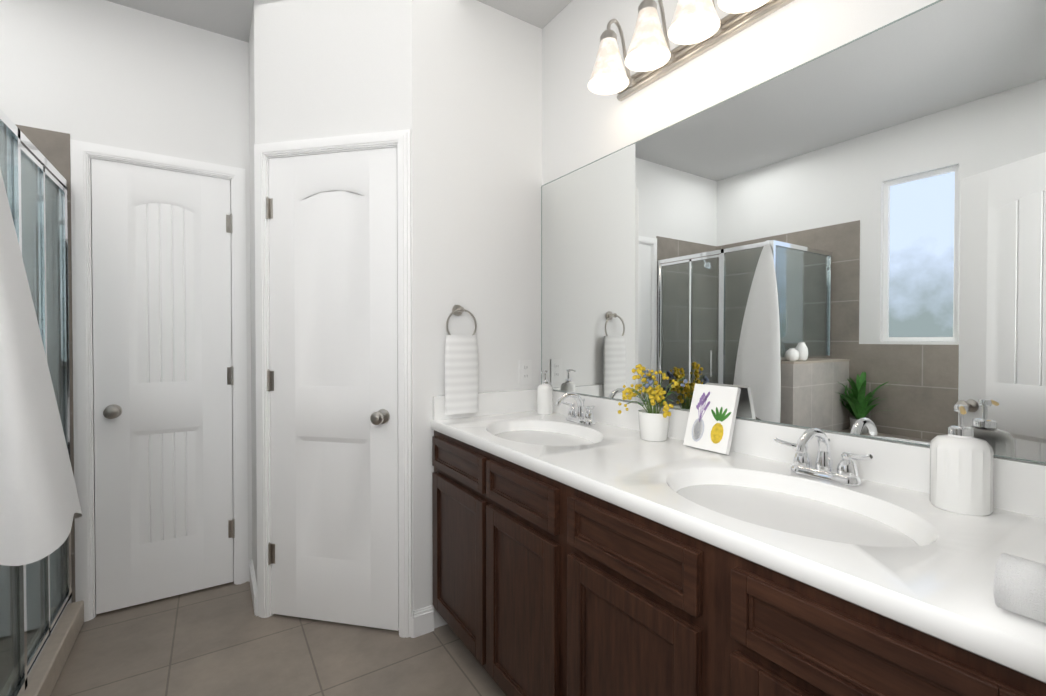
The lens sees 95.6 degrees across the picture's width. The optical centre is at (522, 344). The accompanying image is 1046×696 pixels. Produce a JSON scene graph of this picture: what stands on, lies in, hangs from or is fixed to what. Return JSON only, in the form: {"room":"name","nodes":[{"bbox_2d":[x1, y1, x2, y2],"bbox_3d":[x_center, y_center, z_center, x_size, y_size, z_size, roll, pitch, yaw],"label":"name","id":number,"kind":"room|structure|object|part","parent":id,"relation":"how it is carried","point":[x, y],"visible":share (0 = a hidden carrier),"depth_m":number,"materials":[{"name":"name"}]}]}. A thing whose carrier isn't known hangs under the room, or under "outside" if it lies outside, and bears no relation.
{"room":"bathroom","nodes":[
{"label":"bathroom","id":0,"kind":"room"},
{"bbox_2d":[0,0,251,596],"bbox_3d":[-2.058,-0.159,2.058,1.515,2.740,0.120,0,1,-33],"label":"wall","id":1,"kind":"structure","parent":0,"point":[105,72],"depth_m":2.15,"materials":[{"name":"paint"}]},
{"bbox_2d":[0,124,75,640],"bbox_3d":[-2.305,0.154,1.825,0.842,2.120,0.006,0,1,-33],"label":"wall tile","id":2,"kind":"structure","parent":1,"relation":"attached to","point":[53,147],"depth_m":2.01,"materials":[{"name":"grey tile"}]},
{"bbox_2d":[0,601,83,695],"bbox_3d":[-1.654,1.167,1.573,0.105,0.100,1.116,0,1,-33],"label":"sill","id":3,"kind":"structure","parent":1,"relation":"attached to","point":[44,679],"depth_m":1.75,"materials":[{"name":"beige tile"}]},
{"bbox_2d":[0,109,72,695],"bbox_3d":[-2.015,0.214,1.408,0.859,1.809,1.008,0,1,-33],"label":"shower door","id":4,"kind":"structure","parent":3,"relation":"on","point":[19,143],"depth_m":1.75,"materials":[{"name":"silver metal"}]},
{"bbox_2d":[0,169,81,565],"bbox_3d":[-1.371,-0.071,1.298,0.215,1.244,0.341,0,1,-33],"label":"towel","id":5,"kind":"object","parent":4,"relation":"hanging from","point":[40,508],"visible":1,"depth_m":1.22,"materials":[{"name":"white fabric"}]},
{"bbox_2d":[70,139,247,621],"bbox_3d":[-1.708,0.161,2.279,0.650,2.096,0.139,0,1,-33],"label":"door frame","id":6,"kind":"structure","parent":1,"relation":"attached to","point":[82,153],"depth_m":2.09,"materials":[{"name":"white wood"}]},
{"bbox_2d":[91,158,234,613],"bbox_3d":[-1.667,0.188,2.226,0.529,2.020,0.104,0,1,-33],"label":"door","id":7,"kind":"structure","parent":1,"relation":"in","point":[162,360],"depth_m":2.23,"materials":[{"name":"white wood"}]},
{"bbox_2d":[248,560,250,581],"bbox_3d":[-1.395,1.155,2.426,0.019,0.105,0.014,0,1,-33],"label":"baseboard","id":8,"kind":"structure","parent":1,"relation":"attached to","point":[249,561],"depth_m":2.42,"materials":[{"name":"white wood"}]},
{"bbox_2d":[0,581,505,695],"bbox_3d":[-0.873,1.245,1.343,3.300,0.050,4.400,0,1,-33],"label":"floor","id":9,"kind":"structure","parent":0,"point":[221,640],"depth_m":1.85,"materials":[{"name":"tile"}]},
{"bbox_2d":[431,389,1045,695],"bbox_3d":[0.339,0.722,1.412,0.584,0.995,1.796,0,1,-33],"label":"bathroom vanity","id":10,"kind":"object","parent":9,"relation":"on","point":[544,585],"depth_m":1.03,"materials":[{"name":"brown wood"}]},
{"bbox_2d":[537,370,552,414],"bbox_3d":[0.101,0.215,2.171,0.072,0.198,0.072,0,1,-33],"label":"soap dispenser","id":11,"kind":"object","parent":10,"relation":"on","point":[544,397],"visible":1,"depth_m":2.14,"materials":[{"name":"white ceramic"}]},
{"bbox_2d":[555,392,594,424],"bbox_3d":[0.193,0.254,1.914,0.152,0.128,0.222,0,1,-33],"label":"faucet","id":12,"kind":"object","parent":10,"relation":"on","point":[579,415],"visible":1,"depth_m":1.92,"materials":[{"name":"silver metal"}]},
{"bbox_2d":[618,364,687,441],"bbox_3d":[0.438,0.193,1.587,0.165,0.258,0.193,0,1,-33],"label":"flower pot","id":13,"kind":"object","parent":10,"relation":"on","point":[653,424],"visible":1,"depth_m":1.58,"materials":[{"name":"white ceramic"}]},
{"bbox_2d":[683,384,740,454],"bbox_3d":[0.581,0.224,1.463,0.074,0.196,0.150,0,1,-33],"label":"canvas art","id":14,"kind":"object","parent":10,"relation":"on","point":[711,418],"visible":0.98,"depth_m":1.45,"materials":[{"name":"white fabric"}]},
{"bbox_3d":[0.342,0.349,1.409,0.577,0.249,1.796,0,1,-33],"label":"bathroom vanity top","id":15,"kind":"part","parent":10,"relation":"part of","materials":[{"name":"white stone"}]},
{"bbox_2d":[774,428,872,485],"bbox_3d":[0.700,0.263,1.139,0.152,0.128,0.222,0,1,-33],"label":"faucet","id":16,"kind":"object","parent":10,"relation":"on","point":[845,472],"visible":1,"depth_m":1.14,"materials":[{"name":"silver metal"}]},
{"bbox_2d":[929,404,993,515],"bbox_3d":[0.882,0.225,0.956,0.092,0.208,0.092,0,1,-33],"label":"soap dispenser","id":17,"kind":"object","parent":10,"relation":"on","point":[961,468],"visible":1,"depth_m":0.93,"materials":[{"name":"white ceramic"}]},
{"bbox_2d":[994,553,1045,622],"bbox_3d":[0.621,0.297,0.574,0.071,0.068,0.060,0,1,-33],"label":"rolled towel","id":18,"kind":"object","parent":10,"relation":"on","point":[1020,585],"visible":1,"depth_m":0.56,"materials":[{"name":"white fabric"}]},
{"bbox_2d":[249,3,256,582],"bbox_3d":[-1.240,-0.162,2.299,0.120,2.740,0.370,0,1,-33],"label":"wall","id":19,"kind":"structure","parent":0,"point":[252,267],"depth_m":2.27,"materials":[{"name":"paint"}]},
{"bbox_2d":[249,559,256,614],"bbox_3d":[-1.296,1.156,2.279,0.014,0.105,0.370,0,1,-33],"label":"baseboard","id":20,"kind":"structure","parent":19,"relation":"attached to","point":[253,585],"depth_m":2.23,"materials":[{"name":"white wood"}]},
{"bbox_2d":[254,0,413,610],"bbox_3d":[-0.810,-0.159,2.093,0.750,2.740,0.120,0,1,12],"label":"wall","id":21,"kind":"structure","parent":0,"point":[327,68],"depth_m":2.02,"materials":[{"name":"paint"}]},
{"bbox_2d":[266,147,398,630],"bbox_3d":[-0.830,0.190,2.024,0.619,2.020,0.104,0,1,12],"label":"door","id":22,"kind":"structure","parent":21,"relation":"in","point":[332,388],"depth_m":2.04,"materials":[{"name":"white wood"}]},
{"bbox_2d":[254,129,411,637],"bbox_3d":[-0.812,0.163,2.088,0.740,2.096,0.139,0,1,12],"label":"door frame","id":23,"kind":"structure","parent":21,"relation":"attached to","point":[400,140],"depth_m":2.00,"materials":[{"name":"white wood"}]},
{"bbox_2d":[106,0,572,42],"bbox_3d":[-0.873,-1.544,1.310,3.300,0.050,4.400,0,1,-33],"label":"ceiling","id":24,"kind":"structure","parent":0,"point":[231,18],"depth_m":2.17,"materials":[{"name":"paint"}]},
{"bbox_2d":[412,0,541,628],"bbox_3d":[-0.214,-0.160,2.187,0.655,2.740,0.120,0,1,-33],"label":"wall","id":25,"kind":"structure","parent":0,"point":[476,134],"depth_m":2.10,"materials":[{"name":"paint"}]},
{"bbox_2d":[411,605,433,637],"bbox_3d":[-0.422,1.160,1.989,0.098,0.105,0.017,0,1,-33],"label":"baseboard","id":26,"kind":"structure","parent":25,"relation":"attached to","point":[423,620],"depth_m":1.98,"materials":[{"name":"white wood"}]},
{"bbox_2d":[445,305,477,414],"bbox_3d":[-0.270,0.059,2.042,0.158,0.467,0.065,0,1,-33],"label":"towel ring","id":27,"kind":"object","parent":25,"relation":"attached to","point":[461,374],"visible":1,"depth_m":2.01,"materials":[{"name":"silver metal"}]},
{"bbox_2d":[519,360,531,383],"bbox_3d":[0.012,0.129,2.260,0.070,0.116,0.008,0,1,-33],"label":"electrical outlet plate","id":28,"kind":"object","parent":25,"relation":"attached to","point":[525,371],"visible":1,"depth_m":2.26,"materials":[{"name":"white plastic"}]},
{"bbox_2d":[588,0,793,100],"bbox_3d":[0.483,-1.065,1.511,0.213,0.246,0.685,0,1,-33],"label":"sconce","id":29,"kind":"object","parent":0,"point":[697,28],"visible":1,"depth_m":1.53,"materials":[{"name":"white glass"}]},
{"bbox_2d":[541,0,1045,463],"bbox_3d":[0.665,-0.152,1.542,0.128,2.740,1.920,0,1,-33],"label":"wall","id":30,"kind":"structure","parent":0,"point":[849,238],"depth_m":1.25,"materials":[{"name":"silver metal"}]}
]}

